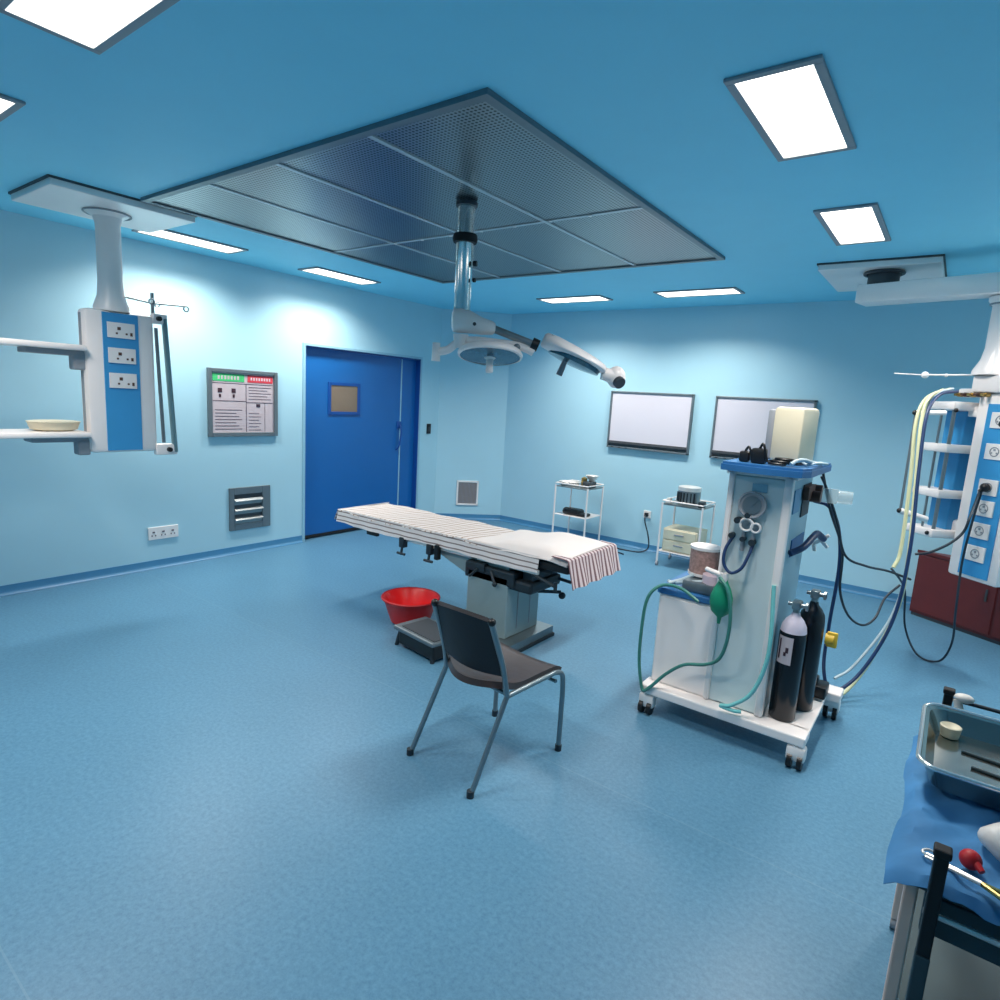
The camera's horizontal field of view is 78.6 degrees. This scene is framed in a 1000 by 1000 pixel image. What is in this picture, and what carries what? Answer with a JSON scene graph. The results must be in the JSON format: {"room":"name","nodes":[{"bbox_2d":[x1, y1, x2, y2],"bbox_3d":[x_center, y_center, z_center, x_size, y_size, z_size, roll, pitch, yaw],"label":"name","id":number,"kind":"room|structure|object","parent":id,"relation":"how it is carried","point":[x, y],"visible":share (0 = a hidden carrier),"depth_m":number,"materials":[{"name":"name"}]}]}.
{"room":"operating room","nodes":[
{"label":"operating room","id":0,"kind":"room"},
{"bbox_2d":[0,210,442,585],"bbox_3d":[-3.155,-0.751,5.164,0.150,2.772,7.587,10,12,36],"label":"wall","id":1,"kind":"structure","parent":0,"point":[63,511],"depth_m":5.35,"materials":[{"name":"paint"}]},
{"bbox_2d":[0,535,302,596],"bbox_3d":[-3.795,0.693,4.493,0.028,0.075,5.471,10,12,36],"label":"baseboard","id":2,"kind":"structure","parent":1,"relation":"attached to","point":[5,590],"depth_m":5.33,"materials":[{"name":"plastic"}]},
{"bbox_2d":[148,524,178,540],"bbox_3d":[-3.016,0.288,5.469,0.015,0.113,0.260,10,12,36],"label":"wall socket","id":3,"kind":"object","parent":1,"relation":"attached to","point":[154,533],"visible":1,"depth_m":5.46,"materials":[{"name":"white plastic"}]},
{"bbox_2d":[206,367,277,436],"bbox_3d":[-2.472,-0.932,5.900,0.028,0.635,0.720,10,12,36],"label":"information board","id":4,"kind":"object","parent":1,"relation":"attached to","point":[240,403],"visible":1,"depth_m":5.88,"materials":[{"name":"metal"}]},
{"bbox_2d":[229,485,269,530],"bbox_3d":[-2.499,0.076,6.114,0.043,0.425,0.440,10,12,36],"label":"air vent","id":5,"kind":"object","parent":1,"relation":"in","point":[249,507],"visible":1,"depth_m":6.10,"materials":[{"name":"metal"}]},
{"bbox_2d":[305,347,415,537],"bbox_3d":[-1.625,-0.674,7.252,0.106,2.084,1.714,10,12,36],"label":"door","id":6,"kind":"structure","parent":1,"relation":"in","point":[360,408],"depth_m":7.14,"materials":[{"name":"blue laminate"}]},
{"bbox_2d":[302,342,422,541],"bbox_3d":[-1.633,-0.684,7.252,0.162,2.128,1.770,10,12,36],"label":"trim","id":7,"kind":"structure","parent":1,"relation":"attached to","point":[304,343],"depth_m":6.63,"materials":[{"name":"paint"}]},
{"bbox_2d":[426,424,430,433],"bbox_3d":[-0.933,-0.934,8.011,0.020,0.130,0.070,10,12,36],"label":"switch","id":8,"kind":"object","parent":1,"relation":"attached to","point":[428,431],"visible":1,"depth_m":8.00,"materials":[{"name":"black plastic"}]},
{"bbox_2d":[434,309,511,514],"bbox_3d":[-0.379,-1.106,8.255,1.126,2.772,0.106,2,10,-9],"label":"wall","id":9,"kind":"structure","parent":0,"point":[472,400],"depth_m":8.22,"materials":[{"name":"paint"}]},
{"bbox_2d":[456,480,478,505],"bbox_3d":[-0.447,-0.096,8.360,0.300,0.340,0.020,2,10,-9],"label":"air vent","id":10,"kind":"object","parent":9,"relation":"in","point":[466,491],"visible":1,"depth_m":8.36,"materials":[{"name":"white plastic"}]},
{"bbox_2d":[435,513,499,520],"bbox_3d":[-0.447,0.233,8.412,0.914,0.075,0.028,2,10,-9],"label":"baseboard","id":11,"kind":"structure","parent":9,"relation":"attached to","point":[461,516],"depth_m":8.43,"materials":[{"name":"plastic"}]},
{"bbox_2d":[0,520,999,999],"bbox_3d":[-0.238,1.129,3.667,7.600,0.100,8.733,10,12,36],"label":"floor","id":12,"kind":"structure","parent":0,"point":[210,788],"depth_m":2.57,"materials":[{"name":"plastic"}]},
{"bbox_2d":[381,587,440,623],"bbox_3d":[-0.665,0.804,4.545,0.438,0.190,0.438,10,12,36],"label":"plastic tub","id":13,"kind":"object","parent":12,"relation":"on","point":[403,604],"visible":0.91,"depth_m":4.57,"materials":[{"name":"red plastic"}]},
{"bbox_2d":[394,616,448,663],"bbox_3d":[-0.475,0.926,4.064,0.420,0.148,0.280,12,13,44],"label":"step","id":14,"kind":"structure","parent":12,"relation":"on","point":[421,635],"depth_m":3.98,"materials":[{"name":"metal"}]},
{"bbox_2d":[353,526,570,651],"bbox_3d":[-0.291,0.603,4.620,2.011,0.615,0.647,10,12,36],"label":"table","id":15,"kind":"object","parent":12,"relation":"on","point":[506,595],"visible":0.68,"depth_m":4.17,"materials":[{"name":"metal"}]},
{"bbox_2d":[465,565,560,594],"bbox_3d":[0.116,0.503,4.297,0.550,0.125,0.480,10,12,36],"label":"rail","id":16,"kind":"object","parent":15,"relation":"attached to","point":[508,580],"depth_m":4.09,"materials":[{"name":"black metal"}]},
{"bbox_2d":[538,559,569,574],"bbox_3d":[-0.273,0.264,4.622,2.140,0.060,0.520,10,12,36],"label":"mattress","id":17,"kind":"object","parent":15,"relation":"on","point":[543,564],"visible":0.13,"depth_m":3.86,"materials":[{"name":"black plastic"}]},
{"bbox_2d":[334,502,538,572],"bbox_3d":[-0.401,0.241,4.700,2.034,0.116,0.594,10,12,36],"label":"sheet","id":18,"kind":"object","parent":17,"relation":"on","point":[459,535],"visible":0.98,"depth_m":4.61,"materials":[{"name":"fabric"}]},
{"bbox_2d":[474,530,608,567],"bbox_3d":[0.298,0.291,4.228,0.760,0.101,0.635,10,12,36],"label":"linens","id":19,"kind":"object","parent":18,"relation":"on","point":[544,545],"visible":0.99,"depth_m":4.06,"materials":[{"name":"white fabric"}]},
{"bbox_2d":[551,540,620,590],"bbox_3d":[0.585,0.421,4.027,0.180,0.184,0.662,10,12,36],"label":"striped towel","id":20,"kind":"object","parent":17,"relation":"on","point":[586,568],"visible":0.82,"depth_m":3.96,"materials":[{"name":"fabric"}]},
{"bbox_2d":[407,599,564,799],"bbox_3d":[-0.052,0.810,2.859,0.538,0.825,0.660,10,12,36],"label":"chair","id":21,"kind":"object","parent":12,"relation":"on","point":[477,657],"visible":1,"depth_m":2.63,"materials":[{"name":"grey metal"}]},
{"bbox_2d":[552,480,603,540],"bbox_3d":[0.929,0.159,7.327,0.452,0.737,0.427,10,12,36],"label":"trolley","id":22,"kind":"object","parent":12,"relation":"on","point":[579,487],"visible":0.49,"depth_m":7.25,"materials":[{"name":"white metal"}]},
{"bbox_2d":[559,480,580,486],"bbox_3d":[0.832,-0.198,7.269,0.270,0.046,0.216,10,12,36],"label":"tray","id":23,"kind":"object","parent":22,"relation":"on","point":[561,481],"visible":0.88,"depth_m":7.23,"materials":[{"name":"silver metal"}]},
{"bbox_2d":[563,507,589,517],"bbox_3d":[0.904,0.130,7.243,0.320,0.098,0.218,10,12,36],"label":"bag","id":24,"kind":"object","parent":22,"relation":"on","point":[578,512],"visible":0.97,"depth_m":7.20,"materials":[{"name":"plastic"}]},
{"bbox_2d":[555,511,599,518],"bbox_3d":[0.928,0.173,7.330,0.430,0.012,0.380,10,12,36],"label":"shelf","id":25,"kind":"object","parent":22,"relation":"attached to","point":[558,513],"depth_m":7.22,"materials":[{"name":"white metal"}]},
{"bbox_2d":[557,484,602,490],"bbox_3d":[0.948,-0.160,7.274,0.430,0.015,0.380,10,12,36],"label":"shelf","id":26,"kind":"object","parent":22,"relation":"attached to","point":[578,487],"depth_m":7.13,"materials":[{"name":"metal"}]},
{"bbox_2d":[581,476,587,485],"bbox_3d":[0.998,-0.221,7.242,0.074,0.119,0.074,10,12,36],"label":"jar","id":27,"kind":"object","parent":22,"relation":"on","point":[583,479],"visible":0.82,"depth_m":7.22,"materials":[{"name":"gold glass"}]},
{"bbox_2d":[583,481,595,487],"bbox_3d":[1.052,-0.181,7.180,0.100,0.068,0.160,10,12,36],"label":"instrument box","id":28,"kind":"object","parent":22,"relation":"on","point":[586,483],"visible":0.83,"depth_m":7.13,"materials":[{"name":"grey plastic"}]},
{"bbox_2d":[586,475,598,481],"bbox_3d":[1.088,-0.253,7.195,0.156,0.070,0.156,10,12,36],"label":"steel bowl","id":29,"kind":"object","parent":28,"relation":"on","point":[592,478],"visible":1,"depth_m":7.16,"materials":[{"name":"silver metal"}]},
{"bbox_2d":[655,496,715,564],"bbox_3d":[1.991,0.361,6.552,0.452,0.717,0.427,10,12,36],"label":"trolley","id":30,"kind":"object","parent":12,"relation":"on","point":[675,504],"visible":0.6,"depth_m":6.48,"materials":[{"name":"white metal"}]},
{"bbox_2d":[659,548,689,556],"bbox_3d":[1.980,0.553,6.585,0.430,0.012,0.380,10,12,36],"label":"shelf","id":31,"kind":"object","parent":30,"relation":"attached to","point":[661,550],"depth_m":6.47,"materials":[{"name":"white metal"}]},
{"bbox_2d":[662,524,707,554],"bbox_3d":[1.975,0.425,6.546,0.370,0.248,0.342,10,12,36],"label":"drawer box","id":32,"kind":"object","parent":30,"relation":"on","point":[677,538],"visible":0.8,"depth_m":6.44,"materials":[{"name":"beige plastic"}]},
{"bbox_2d":[676,485,701,505],"bbox_3d":[2.009,-0.051,6.483,0.238,0.193,0.247,10,12,36],"label":"drum","id":33,"kind":"object","parent":30,"relation":"on","point":[690,494],"visible":0.95,"depth_m":6.39,"materials":[{"name":"metal"}]},
{"bbox_2d":[664,500,713,509],"bbox_3d":[2.009,0.052,6.501,0.430,0.015,0.380,10,12,36],"label":"shelf","id":34,"kind":"object","parent":30,"relation":"attached to","point":[675,503],"depth_m":6.38,"materials":[{"name":"metal"}]},
{"bbox_2d":[698,501,705,507],"bbox_3d":[2.089,0.050,6.314,0.055,0.059,0.100,10,12,36],"label":"case","id":35,"kind":"object","parent":30,"relation":"on","point":[702,503],"visible":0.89,"depth_m":6.28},
{"bbox_2d":[637,458,911,770],"bbox_3d":[1.646,0.484,3.519,1.135,1.437,1.454,10,12,36],"label":"machine","id":36,"kind":"object","parent":12,"relation":"on","point":[719,621],"visible":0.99,"depth_m":3.10,"materials":[{"name":"white metal"}]},
{"bbox_2d":[658,571,709,604],"bbox_3d":[1.158,0.487,3.453,0.345,0.035,0.530,10,12,36],"label":"tray","id":37,"kind":"object","parent":36,"relation":"on","point":[668,592],"depth_m":3.27,"materials":[{"name":"blue plastic"}]},
{"bbox_2d":[689,548,719,574],"bbox_3d":[1.128,0.331,3.361,0.160,0.130,0.160,10,12,36],"label":"canister","id":38,"kind":"object","parent":36,"relation":"on","point":[700,558],"depth_m":3.29,"materials":[{"name":"plastic"}]},
{"bbox_2d":[739,446,751,461],"bbox_3d":[1.225,-0.228,3.017,0.076,0.082,0.052,10,12,36],"label":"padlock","id":39,"kind":"object","parent":36,"relation":"on","point":[744,456],"visible":0.98,"depth_m":3.01,"materials":[{"name":"black plastic"}]},
{"bbox_2d":[750,443,767,463],"bbox_3d":[1.266,-0.227,2.961,0.086,0.103,0.052,10,12,36],"label":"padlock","id":40,"kind":"object","parent":36,"relation":"on","point":[758,455],"visible":1,"depth_m":2.95,"materials":[{"name":"black plastic"}]},
{"bbox_2d":[721,463,831,477],"bbox_3d":[1.426,-0.167,3.136,0.395,0.030,0.665,10,12,36],"label":"tray","id":41,"kind":"object","parent":36,"relation":"on","point":[752,469],"depth_m":2.90,"materials":[{"name":"blue plastic"}]},
{"bbox_2d":[767,457,793,465],"bbox_3d":[1.335,-0.183,2.906,0.111,0.034,0.077,2,10,-9],"label":"coiled cable","id":42,"kind":"object","parent":36,"relation":"on","point":[779,461],"visible":0.98,"depth_m":2.88,"materials":[{"name":"black plastic"}]},
{"bbox_2d":[768,599,809,722],"bbox_3d":[1.444,0.796,3.047,0.124,0.617,0.126,10,12,36],"label":"gas cylinder","id":43,"kind":"object","parent":36,"relation":"on","point":[792,638],"visible":1,"depth_m":3.01,"materials":[{"name":"black paint"}]},
{"bbox_2d":[778,638,788,657],"bbox_3d":[1.395,0.734,3.007,0.005,0.105,0.050,-2,11,-30],"label":"label","id":44,"kind":"object","parent":43,"relation":"attached to","point":[783,643],"depth_m":3.00,"materials":[{"name":"white paper"}]},
{"bbox_2d":[765,407,828,465],"bbox_3d":[1.499,-0.317,3.047,0.219,0.281,0.278,-5,13,-41],"label":"patient monitor","id":45,"kind":"object","parent":36,"relation":"on","point":[791,433],"visible":0.84,"depth_m":2.99,"materials":[{"name":"beige plastic"}]},
{"bbox_2d":[789,458,815,465],"bbox_3d":[1.500,-0.183,2.957,0.363,0.042,0.040,-5,13,-41],"label":"sensor","id":46,"kind":"object","parent":36,"relation":"on","point":[795,461],"visible":0.84,"depth_m":2.87,"materials":[{"name":"white plastic"}]},
{"bbox_2d":[796,588,827,711],"bbox_3d":[1.594,0.773,3.166,0.124,0.642,0.124,10,12,36],"label":"gas cylinder","id":47,"kind":"object","parent":36,"relation":"on","point":[814,619],"visible":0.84,"depth_m":3.11,"materials":[{"name":"black paint"}]},
{"bbox_2d":[824,631,838,647],"bbox_3d":[1.694,0.714,3.121,0.055,0.080,0.056,10,12,36],"label":"key","id":48,"kind":"object","parent":47,"relation":"attached to","point":[831,638],"visible":1,"depth_m":3.11,"materials":[{"name":"yellow plastic"}]},
{"bbox_2d":[814,674,828,699],"bbox_3d":[1.746,1.014,3.357,0.100,0.116,0.120,10,12,36],"label":"pump","id":49,"kind":"object","parent":36,"relation":"on","point":[822,687],"visible":0.47,"depth_m":3.31,"materials":[{"name":"black plastic"}]},
{"bbox_2d":[882,686,999,999],"bbox_3d":[1.403,1.111,1.400,0.835,0.872,0.942,10,12,36],"label":"trolley","id":50,"kind":"object","parent":12,"relation":"on","point":[941,949],"visible":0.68,"depth_m":1.31,"materials":[{"name":"black metal"}]},
{"bbox_2d":[883,735,999,925],"bbox_3d":[1.331,0.788,1.303,0.818,0.060,0.729,10,12,36],"label":"drape","id":51,"kind":"object","parent":50,"relation":"on","point":[930,814],"visible":0.56,"depth_m":1.35,"materials":[{"name":"fabric"}]},
{"bbox_2d":[916,703,999,809],"bbox_3d":[1.416,0.699,1.453,0.707,0.070,0.432,10,12,36],"label":"tray","id":52,"kind":"object","parent":51,"relation":"on","point":[948,769],"visible":0.97,"depth_m":1.63,"materials":[{"name":"metal"}]},
{"bbox_2d":[940,721,962,739],"bbox_3d":[1.276,0.653,1.730,0.052,0.032,0.051,10,12,36],"label":"cup","id":53,"kind":"object","parent":52,"relation":"in","point":[949,730],"visible":1,"depth_m":1.72,"materials":[{"name":"beige ceramic"}]},
{"bbox_2d":[961,750,999,778],"bbox_3d":[1.407,0.722,1.451,0.513,0.008,0.087,12,13,42],"label":"probe","id":54,"kind":"object","parent":52,"relation":"in","point":[962,751],"visible":1,"depth_m":1.60,"materials":[{"name":"metal"}]},
{"bbox_2d":[921,848,999,899],"bbox_3d":[0.934,0.750,1.194,0.076,0.014,0.201,-4,12,-39],"label":"scissors","id":55,"kind":"object","parent":51,"relation":"on","point":[994,891],"visible":0.81,"depth_m":1.20,"materials":[{"name":"silver metal"}]},
{"bbox_2d":[959,848,984,873],"bbox_3d":[0.970,0.742,1.255,0.043,0.040,0.049,10,12,36],"label":"bulb","id":56,"kind":"object","parent":51,"relation":"on","point":[970,859],"visible":1,"depth_m":1.25,"materials":[{"name":"red rubber"}]},
{"bbox_2d":[977,822,999,861],"bbox_3d":[1.113,0.732,1.267,0.195,0.080,0.111,8,10,24],"label":"glove","id":57,"kind":"object","parent":51,"relation":"on","point":[989,835],"visible":1,"depth_m":1.28,"materials":[{"name":"white rubber"}]},
{"bbox_2d":[897,888,999,999],"bbox_3d":[1.430,1.283,1.450,0.800,0.020,0.865,10,12,36],"label":"shelf","id":58,"kind":"object","parent":50,"relation":"attached to","point":[954,973],"depth_m":1.59,"materials":[{"name":"metal"}]},
{"bbox_2d":[953,693,974,709],"bbox_3d":[1.414,0.638,1.869,0.040,0.094,0.050,-1,11,-26],"label":"wrap","id":59,"kind":"object","parent":50,"relation":"on","point":[959,699],"visible":0.59,"depth_m":1.86,"materials":[{"name":"white fabric"}]},
{"bbox_2d":[909,550,999,644],"bbox_3d":[4.140,0.835,4.878,0.586,0.585,1.340,0,10,-22],"label":"base cabinet","id":60,"kind":"object","parent":12,"relation":"on","point":[933,598],"visible":0.85,"depth_m":5.08,"materials":[{"name":"red wood"}]},
{"bbox_2d":[0,0,999,313],"bbox_3d":[-0.073,-1.699,3.194,7.600,0.100,8.733,10,12,36],"label":"ceiling","id":61,"kind":"structure","parent":0,"point":[203,88],"depth_m":2.34,"materials":[{"name":"paint"}]},
{"bbox_2d":[0,93,25,121],"bbox_3d":[-2.362,-1.683,2.635,0.780,0.012,0.300,10,12,36],"label":"recessed light","id":62,"kind":"object","parent":61,"relation":"in","point":[9,105],"visible":1,"depth_m":2.55,"materials":[{"name":"white plastic"}]},
{"bbox_2d":[0,99,12,111],"bbox_3d":[-2.362,-1.685,2.635,0.720,0.006,0.240,10,12,36],"label":"diffuser","id":63,"kind":"object","parent":62,"relation":"attached to","point":[6,105],"depth_m":2.56,"materials":[{"name":"white plastic"}]},
{"bbox_2d":[0,0,179,54],"bbox_3d":[-1.156,-1.464,1.753,0.780,0.012,0.300,10,12,36],"label":"recessed light","id":64,"kind":"object","parent":61,"relation":"in","point":[95,26],"visible":1,"depth_m":1.89,"materials":[{"name":"white plastic"}]},
{"bbox_2d":[0,174,195,454],"bbox_3d":[-2.743,-1.093,3.921,0.680,1.642,1.473,10,12,36],"label":"pendant","id":65,"kind":"object","parent":61,"relation":"hanging from","point":[114,354],"visible":0.99,"depth_m":4.04,"materials":[{"name":"white metal"}]},
{"bbox_2d":[0,338,86,350],"bbox_3d":[-3.009,-0.959,3.702,0.330,0.036,0.780,10,12,36],"label":"shelf","id":66,"kind":"object","parent":65,"relation":"attached to","point":[21,344],"depth_m":3.75,"materials":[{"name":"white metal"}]},
{"bbox_2d":[0,429,91,438],"bbox_3d":[-3.041,-0.412,3.794,0.330,0.036,0.780,10,12,36],"label":"shelf","id":67,"kind":"object","parent":65,"relation":"attached to","point":[4,433],"depth_m":3.84,"materials":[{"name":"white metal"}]},
{"bbox_2d":[26,419,80,430],"bbox_3d":[-2.896,-0.485,3.965,0.240,0.066,0.300,10,12,36],"label":"basin","id":68,"kind":"object","parent":65,"relation":"on","point":[40,424],"visible":1,"depth_m":3.88,"materials":[{"name":"beige plastic"}]},
{"bbox_2d":[131,229,248,253],"bbox_3d":[-2.440,-2.058,4.850,0.300,0.012,0.780,10,12,36],"label":"recessed light","id":69,"kind":"object","parent":61,"relation":"in","point":[166,234],"visible":0.75,"depth_m":4.85,"materials":[{"name":"white plastic"}]},
{"bbox_2d":[298,266,380,284],"bbox_3d":[-1.566,-2.201,6.010,0.300,0.012,0.780,10,12,36],"label":"recessed light","id":70,"kind":"object","parent":61,"relation":"in","point":[317,270],"visible":1,"depth_m":5.98,"materials":[{"name":"white plastic"}]},
{"bbox_2d":[304,269,374,283],"bbox_3d":[-1.566,-2.203,6.010,0.240,0.006,0.720,10,12,36],"label":"diffuser","id":71,"kind":"object","parent":70,"relation":"attached to","point":[329,273],"depth_m":5.99,"materials":[{"name":"white plastic"}]},
{"bbox_2d":[140,87,724,283],"bbox_3d":[-0.303,-1.801,4.090,2.732,0.022,2.782,10,12,36],"label":"ceiling panel","id":72,"kind":"object","parent":61,"relation":"attached to","point":[384,193],"visible":0.98,"depth_m":3.49,"materials":[{"name":"metal"}]},
{"bbox_2d":[431,199,625,388],"bbox_3d":[0.192,-1.169,3.523,1.146,0.979,0.380,3,9,-1],"label":"lamp","id":73,"kind":"object","parent":72,"relation":"hanging from","point":[490,352],"visible":1,"depth_m":3.49,"materials":[{"name":"grey metal"}]},
{"bbox_2d":[536,295,612,303],"bbox_3d":[0.796,-2.156,6.564,0.780,0.012,0.300,10,12,36],"label":"recessed light","id":74,"kind":"object","parent":61,"relation":"in","point":[588,298],"visible":1,"depth_m":6.54,"materials":[{"name":"white plastic"}]},
{"bbox_2d":[544,296,606,302],"bbox_3d":[0.796,-2.158,6.563,0.720,0.006,0.240,10,12,36],"label":"diffuser","id":75,"kind":"object","parent":74,"relation":"attached to","point":[570,299],"depth_m":6.54,"materials":[{"name":"white plastic"}]},
{"bbox_2d":[653,287,744,297],"bbox_3d":[1.875,-1.960,5.775,0.780,0.012,0.300,10,12,36],"label":"recessed light","id":76,"kind":"object","parent":61,"relation":"in","point":[726,290],"visible":1,"depth_m":5.75,"materials":[{"name":"white plastic"}]},
{"bbox_2d":[659,289,738,296],"bbox_3d":[1.875,-1.962,5.775,0.720,0.006,0.240,10,12,36],"label":"diffuser","id":77,"kind":"object","parent":76,"relation":"attached to","point":[691,292],"depth_m":5.76,"materials":[{"name":"white plastic"}]},
{"bbox_2d":[723,54,856,161],"bbox_3d":[1.098,-1.417,2.263,0.300,0.012,0.780,10,12,36],"label":"recessed light","id":78,"kind":"object","parent":61,"relation":"in","point":[795,107],"visible":1,"depth_m":2.19,"materials":[{"name":"grey plastic"},{"name":"glowing white light diffuser panel"}]},
{"bbox_2d":[813,203,890,245],"bbox_3d":[2.039,-1.571,3.510,0.300,0.012,0.780,10,12,36],"label":"recessed light","id":79,"kind":"object","parent":61,"relation":"in","point":[862,223],"visible":1,"depth_m":3.46,"materials":[{"name":"white plastic"}]},
{"bbox_2d":[813,254,999,695],"bbox_3d":[2.707,-0.220,4.033,1.548,2.769,2.273,10,12,36],"label":"pendant","id":80,"kind":"object","parent":61,"relation":"hanging from","point":[965,492],"visible":0.96,"depth_m":3.95,"materials":[{"name":"white metal"}]},
{"bbox_2d":[906,523,954,538],"bbox_3d":[3.021,0.213,4.239,0.250,0.055,0.250,3,10,-4],"label":"shelf","id":81,"kind":"object","parent":80,"relation":"attached to","point":[938,531],"depth_m":4.14,"materials":[{"name":"white plastic"}]},
{"bbox_2d":[912,485,962,498],"bbox_3d":[3.036,-0.052,4.195,0.250,0.055,0.250,3,10,-4],"label":"shelf","id":82,"kind":"object","parent":80,"relation":"attached to","point":[936,491],"depth_m":4.10,"materials":[{"name":"white plastic"}]},
{"bbox_2d":[924,442,970,453],"bbox_3d":[3.054,-0.353,4.144,0.250,0.055,0.250,3,10,-4],"label":"shelf","id":83,"kind":"object","parent":80,"relation":"attached to","point":[944,447],"depth_m":4.05,"materials":[{"name":"white plastic"}]},
{"bbox_2d":[931,401,978,410],"bbox_3d":[3.070,-0.628,4.098,0.250,0.055,0.250,3,10,-4],"label":"shelf","id":84,"kind":"object","parent":80,"relation":"attached to","point":[938,405],"depth_m":3.98,"materials":[{"name":"white plastic"}]},
{"bbox_2d":[980,393,990,396],"bbox_3d":[3.064,-0.665,3.857,0.060,0.028,0.028,1,10,-12],"label":"outlet","id":85,"kind":"object","parent":80,"relation":"attached to","point":[981,394],"depth_m":3.85,"materials":[{"name":"gold metal"}]},
{"bbox_2d":[500,298,991,596],"bbox_3d":[2.663,-0.630,6.475,6.354,2.772,0.150,10,12,36],"label":"wall","id":86,"kind":"structure","parent":0,"point":[845,356],"depth_m":6.33,"materials":[{"name":"paint"}]},
{"bbox_2d":[617,510,650,554],"bbox_3d":[1.522,0.358,7.150,0.458,0.478,0.352,-1,10,-24],"label":"plug","id":87,"kind":"object","parent":86,"relation":"attached to","point":[647,514],"visible":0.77,"depth_m":7.12,"materials":[{"name":"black plastic"}]},
{"bbox_2d":[606,391,694,454],"bbox_3d":[1.711,-0.899,7.030,1.000,0.670,0.056,10,12,36],"label":"x-ray viewer","id":88,"kind":"object","parent":86,"relation":"attached to","point":[649,420],"visible":1,"depth_m":7.00,"materials":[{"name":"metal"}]},
{"bbox_2d":[499,515,910,604],"bbox_3d":[2.531,0.707,6.627,6.354,0.075,0.028,10,12,36],"label":"baseboard","id":89,"kind":"structure","parent":86,"relation":"attached to","point":[868,592],"depth_m":7.14,"materials":[{"name":"plastic"}]},
{"bbox_2d":[709,396,817,459],"bbox_3d":[2.693,-0.719,6.312,0.980,0.665,0.056,10,12,36],"label":"x-ray viewer","id":90,"kind":"object","parent":86,"relation":"attached to","point":[739,423],"visible":0.66,"depth_m":6.42,"materials":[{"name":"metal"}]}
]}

